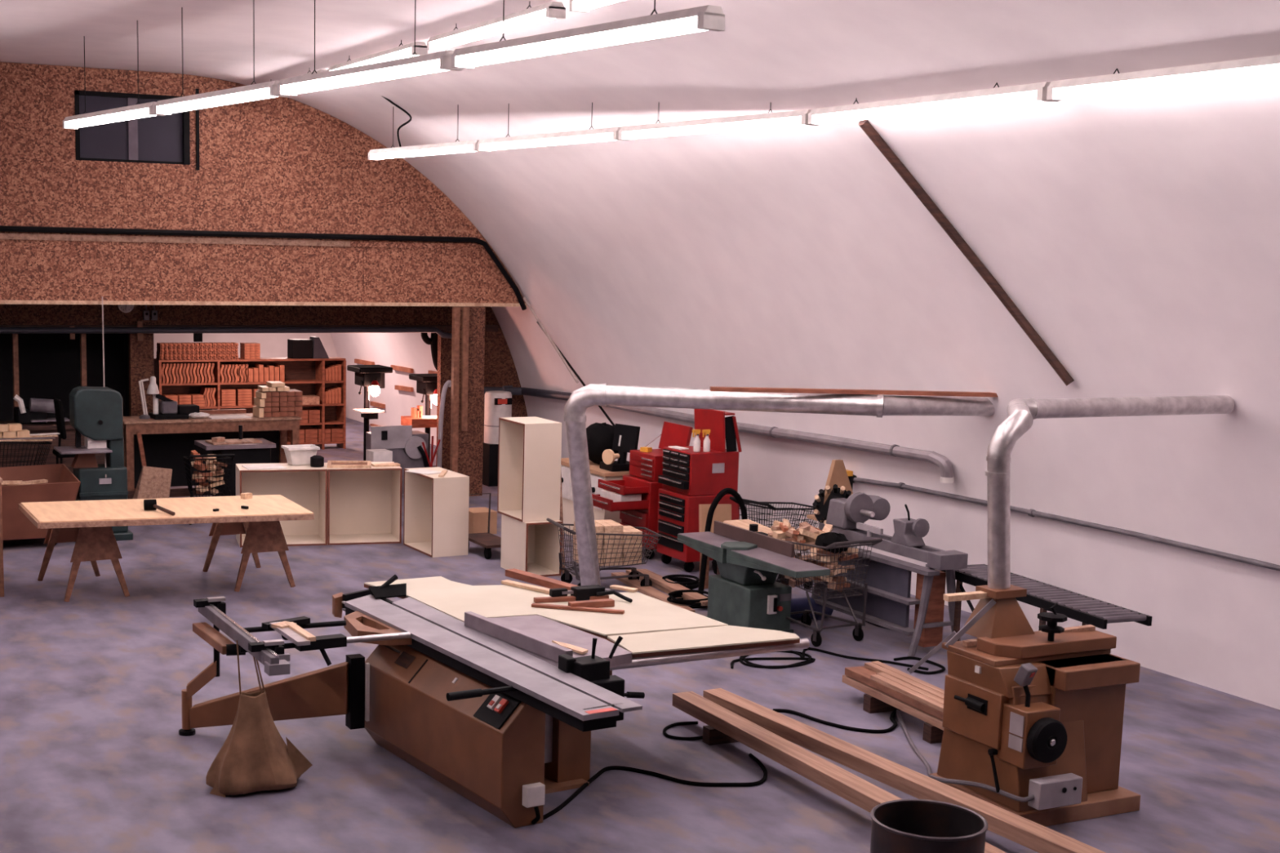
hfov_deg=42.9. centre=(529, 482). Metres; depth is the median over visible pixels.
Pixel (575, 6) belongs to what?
fluorescent light
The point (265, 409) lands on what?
wood block
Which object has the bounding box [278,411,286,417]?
wood block
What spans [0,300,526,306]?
trim
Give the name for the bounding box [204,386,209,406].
shaped part
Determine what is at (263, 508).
table top
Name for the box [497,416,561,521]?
base cabinet
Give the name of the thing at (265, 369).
wood block
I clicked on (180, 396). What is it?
wood block
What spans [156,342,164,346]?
shaped part
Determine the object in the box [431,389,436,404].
task lamp
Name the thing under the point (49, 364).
wall
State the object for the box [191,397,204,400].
wood block
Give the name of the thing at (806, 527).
scrap
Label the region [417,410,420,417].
wood block
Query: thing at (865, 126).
beam
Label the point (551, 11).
fluorescent light
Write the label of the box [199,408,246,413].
board
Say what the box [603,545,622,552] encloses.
wood block
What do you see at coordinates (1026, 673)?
switch
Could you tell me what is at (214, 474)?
scrap
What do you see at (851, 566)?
scrap
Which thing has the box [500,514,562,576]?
base cabinet
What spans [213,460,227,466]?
scrap
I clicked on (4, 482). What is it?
scrap
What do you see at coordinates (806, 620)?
shopping cart
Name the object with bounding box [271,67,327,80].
fluorescent light
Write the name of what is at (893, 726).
power cable
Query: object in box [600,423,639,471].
grinder
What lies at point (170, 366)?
shaped part
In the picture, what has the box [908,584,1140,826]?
spindle shaper
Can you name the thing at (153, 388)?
desk lamp
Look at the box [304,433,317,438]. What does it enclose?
wood block
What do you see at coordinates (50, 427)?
bench
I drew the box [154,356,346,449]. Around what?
shelving
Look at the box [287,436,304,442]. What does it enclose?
wood block
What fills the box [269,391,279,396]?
wood block
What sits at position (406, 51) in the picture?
fluorescent light
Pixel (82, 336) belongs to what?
trim
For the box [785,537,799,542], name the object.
scrap
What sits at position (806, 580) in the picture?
scrap
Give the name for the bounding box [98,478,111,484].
switch
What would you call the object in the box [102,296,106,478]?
power cable
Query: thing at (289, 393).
wood block
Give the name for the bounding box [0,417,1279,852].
floor
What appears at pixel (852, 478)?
tap
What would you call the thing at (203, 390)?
shaped part
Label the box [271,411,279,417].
wood block
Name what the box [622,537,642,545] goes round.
wood block
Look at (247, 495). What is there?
scrap
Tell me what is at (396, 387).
batten
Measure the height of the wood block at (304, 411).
0.066 m
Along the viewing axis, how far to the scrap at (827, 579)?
13.62 m
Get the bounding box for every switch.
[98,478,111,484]
[381,431,387,439]
[486,694,502,710]
[493,697,508,713]
[766,595,777,614]
[1013,662,1037,706]
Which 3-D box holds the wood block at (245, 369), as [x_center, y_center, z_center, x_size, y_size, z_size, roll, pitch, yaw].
[-4.516,-1.701,25.588,0.070,0.217,0.260,-3,9,-25]
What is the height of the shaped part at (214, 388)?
0.284 m
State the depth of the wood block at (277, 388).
21.04 m
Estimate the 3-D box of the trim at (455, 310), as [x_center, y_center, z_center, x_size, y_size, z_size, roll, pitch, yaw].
[-0.979,-1.045,21.254,0.080,2.500,0.080,-3,9,-25]
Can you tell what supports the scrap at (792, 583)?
in the shopping cart at (806, 620)
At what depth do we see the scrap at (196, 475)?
18.87 m
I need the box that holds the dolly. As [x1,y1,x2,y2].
[468,493,501,559]
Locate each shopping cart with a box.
[0,440,52,466]
[182,453,234,524]
[546,518,662,586]
[729,496,818,589]
[777,537,882,646]
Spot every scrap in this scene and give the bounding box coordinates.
[1,480,22,484]
[2,479,48,485]
[191,449,197,454]
[192,474,204,479]
[193,453,202,463]
[193,461,206,471]
[195,476,207,482]
[195,484,204,491]
[196,472,212,476]
[199,481,208,486]
[200,486,208,492]
[205,460,216,464]
[207,466,215,470]
[209,480,224,487]
[210,469,224,475]
[210,488,218,494]
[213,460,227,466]
[217,465,222,471]
[240,492,252,498]
[240,505,248,509]
[770,522,791,531]
[771,525,780,530]
[772,528,795,538]
[773,520,781,526]
[778,522,788,532]
[780,528,797,537]
[782,518,788,528]
[784,575,805,581]
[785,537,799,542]
[788,577,805,587]
[792,530,799,534]
[793,535,805,543]
[795,525,810,530]
[797,534,804,541]
[797,542,815,550]
[797,554,811,559]
[798,528,818,538]
[799,521,818,534]
[804,535,817,542]
[805,576,816,582]
[808,560,816,564]
[810,547,819,559]
[816,575,832,582]
[817,547,838,556]
[820,555,830,562]
[822,524,832,533]
[823,562,841,568]
[823,564,836,573]
[826,581,835,589]
[828,575,845,586]
[830,567,840,575]
[831,556,837,564]
[833,585,843,591]
[839,554,857,560]
[839,565,847,573]
[840,551,848,556]
[844,564,854,570]
[844,582,850,587]
[845,547,858,554]
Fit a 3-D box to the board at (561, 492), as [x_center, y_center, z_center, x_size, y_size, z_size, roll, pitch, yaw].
[0.301,0.151,16.622,0.115,1.500,0.461,0,8,-6]
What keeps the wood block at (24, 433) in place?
on the board at (37, 436)
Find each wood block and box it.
[0,424,8,431]
[2,431,16,438]
[7,422,22,431]
[15,429,30,437]
[161,394,177,398]
[175,394,191,398]
[177,398,191,401]
[177,400,191,404]
[188,393,204,398]
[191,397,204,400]
[191,400,204,404]
[211,436,225,442]
[220,388,235,392]
[220,391,235,395]
[220,395,235,397]
[220,397,235,400]
[220,400,235,403]
[220,403,235,406]
[233,387,251,391]
[235,391,251,395]
[235,394,251,397]
[235,396,251,399]
[235,400,251,403]
[235,402,251,405]
[236,365,242,382]
[240,342,249,346]
[240,345,249,348]
[240,347,249,351]
[240,350,249,354]
[240,353,249,356]
[240,355,249,359]
[243,368,247,382]
[247,367,253,382]
[249,367,257,382]
[249,387,258,391]
[253,397,264,407]
[253,405,263,417]
[254,364,263,382]
[255,391,266,398]
[256,396,271,401]
[257,385,268,391]
[257,390,271,396]
[262,406,271,412]
[263,366,268,382]
[263,412,271,417]
[264,385,275,391]
[264,401,271,407]
[265,364,274,381]
[266,381,278,386]
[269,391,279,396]
[270,406,279,412]
[271,396,279,401]
[271,401,279,406]
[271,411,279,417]
[273,381,284,386]
[274,365,279,381]
[275,364,284,382]
[275,386,283,391]
[277,391,286,396]
[278,406,287,411]
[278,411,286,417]
[279,396,287,401]
[279,401,287,406]
[283,386,289,391]
[285,390,294,396]
[286,395,295,401]
[286,411,294,416]
[287,401,294,406]
[287,406,294,411]
[287,428,304,434]
[287,432,304,438]
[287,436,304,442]
[289,389,302,395]
[293,395,302,401]
[294,400,302,406]
[294,406,302,411]
[294,411,302,416]
[298,414,307,418]
[299,418,307,422]
[300,427,317,434]
[302,408,307,414]
[303,408,319,413]
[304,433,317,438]
[304,437,317,442]
[307,413,319,418]
[307,417,319,422]
[314,426,330,433]
[317,433,330,437]
[317,437,330,442]
[324,366,331,381]
[324,368,328,381]
[324,389,331,404]
[324,391,328,404]
[326,365,334,381]
[326,388,334,404]
[326,426,342,433]
[329,364,337,381]
[329,386,337,404]
[330,432,342,437]
[330,436,342,441]
[333,363,341,380]
[333,386,341,403]
[411,407,417,417]
[417,405,422,417]
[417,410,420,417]
[573,540,577,548]
[573,555,578,563]
[594,520,616,523]
[595,523,603,532]
[595,532,603,538]
[596,539,603,546]
[597,546,603,552]
[597,552,603,558]
[599,522,622,532]
[602,531,622,538]
[602,558,622,565]
[603,539,622,546]
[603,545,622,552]
[603,551,622,559]
[622,525,635,528]
[622,528,642,537]
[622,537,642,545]
[622,544,641,551]
[622,551,641,558]
[622,557,641,564]
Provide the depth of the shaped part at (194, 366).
25.14 m
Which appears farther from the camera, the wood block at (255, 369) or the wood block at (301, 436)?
the wood block at (301, 436)
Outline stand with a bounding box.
[422,435,440,467]
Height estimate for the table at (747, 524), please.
0.830 m
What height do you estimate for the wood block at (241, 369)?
0.253 m
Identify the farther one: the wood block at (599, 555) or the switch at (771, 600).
the wood block at (599, 555)
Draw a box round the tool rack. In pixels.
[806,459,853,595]
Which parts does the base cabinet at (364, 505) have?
panel, panel, panel, panel, panel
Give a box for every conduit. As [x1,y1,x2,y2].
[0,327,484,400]
[845,469,1279,571]
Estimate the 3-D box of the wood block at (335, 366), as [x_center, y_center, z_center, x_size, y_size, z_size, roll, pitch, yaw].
[-3.162,-1.776,26.219,0.050,0.243,0.260,-3,9,-25]
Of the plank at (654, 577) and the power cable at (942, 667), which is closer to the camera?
the power cable at (942, 667)
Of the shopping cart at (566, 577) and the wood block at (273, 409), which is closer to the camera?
the shopping cart at (566, 577)
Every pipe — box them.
[0,225,526,310]
[484,386,954,483]
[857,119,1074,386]
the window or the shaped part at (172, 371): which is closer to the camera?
the window
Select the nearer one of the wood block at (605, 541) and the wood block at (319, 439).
the wood block at (605, 541)
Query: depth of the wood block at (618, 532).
15.61 m
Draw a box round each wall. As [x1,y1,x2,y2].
[0,62,525,303]
[0,304,528,490]
[0,333,129,421]
[153,333,337,358]
[330,261,1279,709]
[457,306,485,496]
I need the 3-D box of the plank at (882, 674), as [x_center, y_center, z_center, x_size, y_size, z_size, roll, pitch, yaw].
[2.720,1.466,11.299,0.062,0.030,1.030,-2,9,-21]
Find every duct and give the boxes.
[563,383,994,586]
[985,395,1234,589]
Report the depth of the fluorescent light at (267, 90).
13.22 m
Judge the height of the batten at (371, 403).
0.082 m
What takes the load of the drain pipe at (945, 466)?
attached to the wall at (1208, 481)
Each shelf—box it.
[813,578,919,635]
[1038,653,1140,691]
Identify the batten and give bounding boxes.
[354,359,374,364]
[369,401,385,408]
[391,364,413,373]
[394,385,413,391]
[427,370,437,373]
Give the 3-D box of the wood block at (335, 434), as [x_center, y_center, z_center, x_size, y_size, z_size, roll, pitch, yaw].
[-3.164,-0.785,26.381,0.200,0.066,0.280,-3,9,-25]
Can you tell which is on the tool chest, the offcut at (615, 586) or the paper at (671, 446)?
the paper at (671, 446)
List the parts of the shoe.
handle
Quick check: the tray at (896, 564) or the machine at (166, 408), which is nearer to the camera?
the tray at (896, 564)
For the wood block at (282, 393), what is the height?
0.060 m
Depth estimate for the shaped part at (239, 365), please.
25.44 m
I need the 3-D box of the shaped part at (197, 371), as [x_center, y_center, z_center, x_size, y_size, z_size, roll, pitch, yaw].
[-5.188,-1.712,25.267,0.061,0.301,0.260,-3,9,-25]
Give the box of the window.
[74,89,190,164]
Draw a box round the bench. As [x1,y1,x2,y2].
[0,420,105,473]
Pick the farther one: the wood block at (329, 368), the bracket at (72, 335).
the wood block at (329, 368)
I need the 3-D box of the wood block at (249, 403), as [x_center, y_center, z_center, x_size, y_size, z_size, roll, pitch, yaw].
[-4.539,-1.249,25.657,0.220,0.039,0.280,-3,9,-25]
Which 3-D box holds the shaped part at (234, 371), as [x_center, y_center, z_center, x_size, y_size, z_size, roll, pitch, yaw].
[-4.651,-1.725,25.520,0.061,0.277,0.260,-3,9,-25]
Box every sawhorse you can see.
[37,526,129,601]
[202,520,295,591]
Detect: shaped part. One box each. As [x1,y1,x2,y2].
[155,353,164,357]
[155,356,164,359]
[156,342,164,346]
[156,345,164,349]
[161,363,165,383]
[162,362,168,383]
[166,362,172,383]
[169,362,176,383]
[173,362,179,383]
[177,362,182,382]
[180,362,186,382]
[183,362,190,382]
[187,362,193,382]
[191,362,196,382]
[194,362,200,382]
[198,362,204,382]
[199,386,207,406]
[201,362,207,382]
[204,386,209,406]
[205,362,210,382]
[207,386,213,406]
[208,362,214,382]
[210,386,215,406]
[219,363,224,382]
[221,363,227,382]
[224,363,231,382]
[227,363,234,382]
[231,363,238,382]
[235,363,241,382]
[238,363,244,382]
[241,363,248,382]
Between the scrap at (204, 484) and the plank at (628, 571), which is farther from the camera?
the scrap at (204, 484)
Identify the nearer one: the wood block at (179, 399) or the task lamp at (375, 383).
the task lamp at (375, 383)
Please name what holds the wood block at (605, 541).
on the wood block at (620, 549)
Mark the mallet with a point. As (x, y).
(148, 504)
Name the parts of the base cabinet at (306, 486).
panel, panel, panel, panel, panel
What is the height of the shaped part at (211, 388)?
0.284 m
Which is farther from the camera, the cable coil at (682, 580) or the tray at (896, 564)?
the cable coil at (682, 580)
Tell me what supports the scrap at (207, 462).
in the shopping cart at (187, 463)
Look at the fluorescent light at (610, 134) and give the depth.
15.57 m
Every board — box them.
[0,435,57,438]
[0,436,55,439]
[0,439,52,441]
[2,432,59,436]
[133,466,172,498]
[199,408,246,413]
[204,438,262,444]
[371,462,400,466]
[438,470,447,477]
[560,472,564,573]
[698,504,731,588]
[709,386,998,397]
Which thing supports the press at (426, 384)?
on the floor
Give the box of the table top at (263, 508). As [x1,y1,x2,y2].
[18,494,314,528]
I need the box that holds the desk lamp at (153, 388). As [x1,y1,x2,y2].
[138,376,159,418]
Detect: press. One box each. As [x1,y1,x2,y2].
[346,364,392,460]
[400,373,437,467]
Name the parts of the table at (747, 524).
knob, leg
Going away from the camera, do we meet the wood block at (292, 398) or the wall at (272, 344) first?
the wood block at (292, 398)
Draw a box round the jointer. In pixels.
[677,520,830,633]
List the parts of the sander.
panel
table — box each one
[194,438,275,496]
[716,519,789,585]
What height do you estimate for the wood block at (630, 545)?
0.062 m
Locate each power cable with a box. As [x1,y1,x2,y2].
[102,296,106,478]
[531,753,767,824]
[662,720,702,740]
[773,708,898,733]
[865,620,888,629]
[893,656,945,674]
[895,709,1035,802]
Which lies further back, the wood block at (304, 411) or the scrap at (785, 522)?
the wood block at (304, 411)
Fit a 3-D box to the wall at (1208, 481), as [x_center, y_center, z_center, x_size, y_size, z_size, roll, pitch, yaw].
[2.622,-0.684,16.839,1.326,3.190,31.100,-3,9,-25]
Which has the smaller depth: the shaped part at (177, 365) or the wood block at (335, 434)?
the shaped part at (177, 365)
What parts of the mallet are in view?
handle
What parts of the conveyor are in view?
leg, rail, leg, rail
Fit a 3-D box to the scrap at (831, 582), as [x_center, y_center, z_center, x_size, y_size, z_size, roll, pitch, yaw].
[2.551,0.860,13.700,0.071,0.077,0.172,3,8,9]
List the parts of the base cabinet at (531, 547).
panel, panel, panel, panel, panel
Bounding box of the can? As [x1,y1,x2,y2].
[310,455,324,466]
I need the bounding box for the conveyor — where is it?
[941,564,1151,640]
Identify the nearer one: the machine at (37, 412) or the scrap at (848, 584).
the scrap at (848, 584)
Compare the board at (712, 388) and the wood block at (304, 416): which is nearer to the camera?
the board at (712, 388)
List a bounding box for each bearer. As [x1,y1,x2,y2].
[702,725,738,745]
[862,693,900,713]
[922,722,943,743]
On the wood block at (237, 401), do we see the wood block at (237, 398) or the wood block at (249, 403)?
the wood block at (237, 398)
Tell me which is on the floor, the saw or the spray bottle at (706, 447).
the saw
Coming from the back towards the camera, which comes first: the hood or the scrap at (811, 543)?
the scrap at (811, 543)
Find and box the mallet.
[143,499,175,515]
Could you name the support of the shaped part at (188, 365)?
on the shelving at (307, 375)
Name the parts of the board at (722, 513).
prop leg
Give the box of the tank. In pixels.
[790,595,833,621]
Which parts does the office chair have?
post, backrest, seat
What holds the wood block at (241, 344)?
on the wood block at (241, 346)
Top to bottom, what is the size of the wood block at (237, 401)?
0.039 m
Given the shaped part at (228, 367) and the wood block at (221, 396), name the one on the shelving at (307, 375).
the shaped part at (228, 367)
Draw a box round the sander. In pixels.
[365,425,428,494]
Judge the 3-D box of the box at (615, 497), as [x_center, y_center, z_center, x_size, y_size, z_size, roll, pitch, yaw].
[0.974,0.166,17.360,0.260,0.130,0.400,-4,9,-31]
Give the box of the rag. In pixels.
[188,412,209,418]
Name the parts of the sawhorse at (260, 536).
leg, leg, leg, leg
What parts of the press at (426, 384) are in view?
feed handle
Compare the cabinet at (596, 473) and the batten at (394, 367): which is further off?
the batten at (394, 367)
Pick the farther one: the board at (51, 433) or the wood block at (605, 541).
the board at (51, 433)
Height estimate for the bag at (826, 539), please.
0.188 m
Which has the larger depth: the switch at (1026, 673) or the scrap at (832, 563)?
the scrap at (832, 563)
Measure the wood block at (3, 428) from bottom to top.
0.070 m
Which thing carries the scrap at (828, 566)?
in the shopping cart at (806, 620)
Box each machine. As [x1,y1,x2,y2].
[13,394,69,424]
[148,394,199,419]
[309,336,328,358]
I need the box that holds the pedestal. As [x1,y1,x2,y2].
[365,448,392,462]
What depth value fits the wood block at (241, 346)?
25.43 m
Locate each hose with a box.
[421,333,437,370]
[436,380,451,467]
[697,488,746,594]
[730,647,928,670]
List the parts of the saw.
outrigger post, swing arm, swing post, cross rod, outrigger arm, cross rod, carriage lever, handle, hinge post, grip plate, cross rod, control panel, panel, plate, clamp lever, clamp lever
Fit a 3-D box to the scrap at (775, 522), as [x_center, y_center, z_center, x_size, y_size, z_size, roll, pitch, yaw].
[2.197,0.372,14.191,0.135,0.069,0.044,7,10,34]
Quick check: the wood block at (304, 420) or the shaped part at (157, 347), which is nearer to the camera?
the shaped part at (157, 347)
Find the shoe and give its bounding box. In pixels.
[368,574,406,599]
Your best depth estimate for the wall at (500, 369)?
21.57 m
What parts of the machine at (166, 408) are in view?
arm, motor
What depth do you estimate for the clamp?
11.13 m
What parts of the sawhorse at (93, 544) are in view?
leg, leg, leg, leg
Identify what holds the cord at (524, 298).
attached to the wall at (1208, 481)
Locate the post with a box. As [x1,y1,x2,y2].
[238,425,242,439]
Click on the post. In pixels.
(240, 427)
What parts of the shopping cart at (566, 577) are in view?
handle, frame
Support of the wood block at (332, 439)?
on the shelving at (307, 375)
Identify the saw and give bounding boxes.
[178,576,809,827]
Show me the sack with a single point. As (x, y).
(254, 756)
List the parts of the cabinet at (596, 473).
door, door, door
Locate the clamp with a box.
[549,584,632,602]
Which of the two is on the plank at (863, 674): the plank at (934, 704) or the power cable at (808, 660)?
the plank at (934, 704)
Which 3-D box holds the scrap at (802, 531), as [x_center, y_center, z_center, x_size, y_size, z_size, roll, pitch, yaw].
[2.400,0.447,13.844,0.227,0.122,0.063,-3,9,-25]
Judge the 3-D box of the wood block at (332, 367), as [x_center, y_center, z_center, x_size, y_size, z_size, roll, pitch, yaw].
[-3.213,-1.766,26.196,0.050,0.228,0.260,-3,9,-25]
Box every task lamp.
[369,377,380,396]
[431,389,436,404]
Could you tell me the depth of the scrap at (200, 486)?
18.96 m
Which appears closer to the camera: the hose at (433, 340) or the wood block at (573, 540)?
the wood block at (573, 540)
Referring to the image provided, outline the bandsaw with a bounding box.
[53,386,133,541]
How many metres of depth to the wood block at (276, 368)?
25.69 m
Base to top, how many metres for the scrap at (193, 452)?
0.065 m
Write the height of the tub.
0.200 m
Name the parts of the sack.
cord, cord, cord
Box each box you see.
[0,463,80,545]
[142,305,149,319]
[151,305,157,319]
[287,338,312,358]
[600,489,641,502]
[629,421,693,481]
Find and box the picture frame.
[327,460,371,468]
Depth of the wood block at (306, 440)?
26.08 m
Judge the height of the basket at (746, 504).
0.454 m
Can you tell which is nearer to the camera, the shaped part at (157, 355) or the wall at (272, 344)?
the shaped part at (157, 355)
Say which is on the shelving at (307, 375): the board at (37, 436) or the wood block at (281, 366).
the wood block at (281, 366)
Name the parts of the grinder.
upright plate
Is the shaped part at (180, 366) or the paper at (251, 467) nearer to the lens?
the paper at (251, 467)
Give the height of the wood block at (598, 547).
0.062 m
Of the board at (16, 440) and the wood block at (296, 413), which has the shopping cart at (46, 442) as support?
the board at (16, 440)
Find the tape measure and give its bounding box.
[640,446,652,452]
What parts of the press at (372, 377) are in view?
feed handle, table arm, motor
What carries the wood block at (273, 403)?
on the wood block at (273, 409)
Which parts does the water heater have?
tank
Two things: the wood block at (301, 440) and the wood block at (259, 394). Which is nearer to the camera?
the wood block at (259, 394)
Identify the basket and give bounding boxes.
[182,456,232,497]
[557,523,662,572]
[737,502,818,529]
[777,537,872,599]
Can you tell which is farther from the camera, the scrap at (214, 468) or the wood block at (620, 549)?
the scrap at (214, 468)
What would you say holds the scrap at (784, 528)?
on the scrap at (789, 532)
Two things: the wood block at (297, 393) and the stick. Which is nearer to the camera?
the stick
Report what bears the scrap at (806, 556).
in the shopping cart at (806, 620)
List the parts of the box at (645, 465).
drawer, drawer, drawer, drawer, handle, lid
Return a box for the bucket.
[870,799,987,852]
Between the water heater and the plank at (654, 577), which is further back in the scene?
the water heater
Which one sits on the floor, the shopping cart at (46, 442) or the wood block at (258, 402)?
the shopping cart at (46, 442)
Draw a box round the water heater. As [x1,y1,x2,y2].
[482,385,512,486]
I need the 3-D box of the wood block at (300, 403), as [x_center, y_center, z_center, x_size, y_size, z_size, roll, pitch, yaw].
[-3.086,-1.050,21.349,0.099,0.060,0.340,-3,9,-25]
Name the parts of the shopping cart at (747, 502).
handle, frame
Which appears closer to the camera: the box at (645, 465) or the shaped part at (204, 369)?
the box at (645, 465)
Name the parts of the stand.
rod, rod, rod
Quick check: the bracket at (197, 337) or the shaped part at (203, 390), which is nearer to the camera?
the bracket at (197, 337)
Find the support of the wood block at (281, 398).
on the wood block at (281, 403)
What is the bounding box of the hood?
[943,584,1035,638]
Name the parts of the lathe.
leg, panel, bed rail, motor, bed rail, tail lever, leg, leg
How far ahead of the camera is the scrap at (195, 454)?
19.07 m
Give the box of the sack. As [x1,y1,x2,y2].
[205,640,312,797]
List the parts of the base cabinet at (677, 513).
handle, handle, handle, handle, drawer, handle, drawer, drawer, drawer, drawer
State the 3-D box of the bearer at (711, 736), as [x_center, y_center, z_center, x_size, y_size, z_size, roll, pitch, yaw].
[1.421,1.687,10.977,0.520,0.109,0.090,-2,9,-24]
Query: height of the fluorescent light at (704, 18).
0.870 m
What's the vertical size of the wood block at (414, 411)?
0.138 m
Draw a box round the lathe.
[810,492,968,656]
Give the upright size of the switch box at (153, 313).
0.234 m
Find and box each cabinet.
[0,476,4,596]
[235,462,327,547]
[324,462,402,545]
[403,466,469,557]
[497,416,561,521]
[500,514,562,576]
[560,457,629,536]
[591,475,662,559]
[656,488,740,572]
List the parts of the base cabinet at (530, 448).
panel, panel, panel, panel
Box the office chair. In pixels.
[52,398,75,463]
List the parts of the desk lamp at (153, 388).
arm, lamp shade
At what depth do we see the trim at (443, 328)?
21.46 m
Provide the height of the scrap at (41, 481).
0.030 m
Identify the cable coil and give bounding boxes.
[662,573,699,589]
[666,589,708,608]
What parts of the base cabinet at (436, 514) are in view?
panel, panel, panel, panel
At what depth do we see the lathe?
13.66 m
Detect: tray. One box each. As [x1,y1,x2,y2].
[30,417,69,422]
[844,546,939,576]
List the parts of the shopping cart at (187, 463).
frame, handle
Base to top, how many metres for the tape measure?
0.045 m
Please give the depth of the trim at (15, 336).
20.29 m
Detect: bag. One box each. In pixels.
[586,422,618,464]
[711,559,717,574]
[814,532,849,553]
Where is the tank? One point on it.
(798, 604)
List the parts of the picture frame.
frame rail, panel, frame rail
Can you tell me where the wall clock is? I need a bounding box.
[117,304,133,312]
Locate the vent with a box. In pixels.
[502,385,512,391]
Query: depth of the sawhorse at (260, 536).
15.44 m
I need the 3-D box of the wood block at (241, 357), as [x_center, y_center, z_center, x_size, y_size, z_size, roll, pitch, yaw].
[-4.486,-1.971,25.561,0.082,0.038,0.260,-3,9,-25]
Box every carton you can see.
[84,436,106,448]
[468,506,497,533]
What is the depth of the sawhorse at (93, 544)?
14.86 m
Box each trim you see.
[0,233,350,246]
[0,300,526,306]
[0,324,498,332]
[11,333,19,407]
[80,333,86,386]
[195,88,199,170]
[350,240,485,249]
[449,306,460,472]
[460,306,469,431]
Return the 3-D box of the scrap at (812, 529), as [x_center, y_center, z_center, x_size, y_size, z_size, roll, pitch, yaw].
[2.410,0.410,13.983,0.076,0.114,0.242,-2,9,-20]
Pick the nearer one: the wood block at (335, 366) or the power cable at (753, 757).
the power cable at (753, 757)
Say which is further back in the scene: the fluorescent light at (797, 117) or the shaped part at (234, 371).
the shaped part at (234, 371)
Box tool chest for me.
[657,408,742,496]
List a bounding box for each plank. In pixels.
[301,395,319,404]
[611,572,694,612]
[626,569,707,608]
[636,568,707,605]
[671,691,1006,852]
[702,688,1106,852]
[842,675,943,730]
[844,666,942,720]
[864,662,944,699]
[870,674,943,711]
[871,661,944,694]
[875,672,943,704]
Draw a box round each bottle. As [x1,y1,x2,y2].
[692,429,700,452]
[702,429,710,452]
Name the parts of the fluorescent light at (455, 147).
cord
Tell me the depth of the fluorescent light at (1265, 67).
9.33 m
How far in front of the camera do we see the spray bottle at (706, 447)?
16.61 m
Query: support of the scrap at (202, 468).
in the shopping cart at (187, 463)
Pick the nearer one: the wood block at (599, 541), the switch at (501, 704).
the switch at (501, 704)
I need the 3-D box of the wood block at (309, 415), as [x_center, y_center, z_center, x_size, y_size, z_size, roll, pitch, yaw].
[-3.511,-1.081,26.171,0.180,0.066,0.280,-3,9,-25]
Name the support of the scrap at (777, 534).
in the shopping cart at (806, 620)
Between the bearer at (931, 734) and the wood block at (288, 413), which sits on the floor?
the bearer at (931, 734)
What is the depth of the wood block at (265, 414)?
21.04 m
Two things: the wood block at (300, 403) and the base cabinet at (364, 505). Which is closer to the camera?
the base cabinet at (364, 505)
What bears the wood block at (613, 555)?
on the wood block at (606, 560)
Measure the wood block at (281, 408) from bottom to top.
0.060 m
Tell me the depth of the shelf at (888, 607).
13.82 m
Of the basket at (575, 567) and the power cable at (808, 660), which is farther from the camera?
the basket at (575, 567)
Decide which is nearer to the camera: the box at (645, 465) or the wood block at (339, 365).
the box at (645, 465)
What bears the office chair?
on the floor
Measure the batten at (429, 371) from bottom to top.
0.079 m
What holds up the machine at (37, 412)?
on the bench
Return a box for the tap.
[845,469,856,488]
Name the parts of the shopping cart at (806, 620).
frame, handle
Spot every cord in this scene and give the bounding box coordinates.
[523,297,578,383]
[536,321,615,426]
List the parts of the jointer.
adjust lever, stop knob, name plate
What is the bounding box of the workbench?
[123,413,302,499]
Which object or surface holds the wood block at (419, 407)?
on the press at (426, 384)
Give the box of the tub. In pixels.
[281,444,319,465]
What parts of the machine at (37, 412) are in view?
arm, motor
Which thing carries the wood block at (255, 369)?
on the shelving at (307, 375)
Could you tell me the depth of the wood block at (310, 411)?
26.05 m
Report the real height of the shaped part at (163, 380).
0.301 m
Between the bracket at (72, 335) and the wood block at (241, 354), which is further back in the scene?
the wood block at (241, 354)
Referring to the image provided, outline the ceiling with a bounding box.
[0,0,1279,289]
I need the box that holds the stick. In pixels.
[136,432,146,466]
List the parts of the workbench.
leg, leg, panel, leg, leg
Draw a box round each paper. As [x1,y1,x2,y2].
[206,414,251,419]
[241,463,286,470]
[404,468,440,475]
[668,445,688,449]
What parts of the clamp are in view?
handle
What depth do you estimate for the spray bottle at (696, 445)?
16.59 m
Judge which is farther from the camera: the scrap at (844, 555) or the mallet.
the mallet
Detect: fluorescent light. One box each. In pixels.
[62,20,165,128]
[154,0,288,115]
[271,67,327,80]
[277,0,462,96]
[327,40,427,71]
[368,96,484,159]
[426,1,565,51]
[450,0,724,69]
[476,102,626,151]
[568,0,623,13]
[618,102,818,140]
[808,81,1058,124]
[1046,54,1279,101]
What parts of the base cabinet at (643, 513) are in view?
handle, handle, drawer, drawer, handle, drawer, drawer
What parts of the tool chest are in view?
drawer, drawer, drawer, handle, drawer, handle, drawer, drawer, drawer, drawer, drawer, drawer, drawer, lid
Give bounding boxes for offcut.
[501,579,550,594]
[505,568,577,590]
[531,603,624,613]
[533,595,608,603]
[551,640,587,654]
[568,598,614,608]
[609,584,638,592]
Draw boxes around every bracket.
[69,326,75,339]
[136,321,142,340]
[193,333,202,342]
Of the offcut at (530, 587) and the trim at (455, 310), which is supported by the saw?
the offcut at (530, 587)

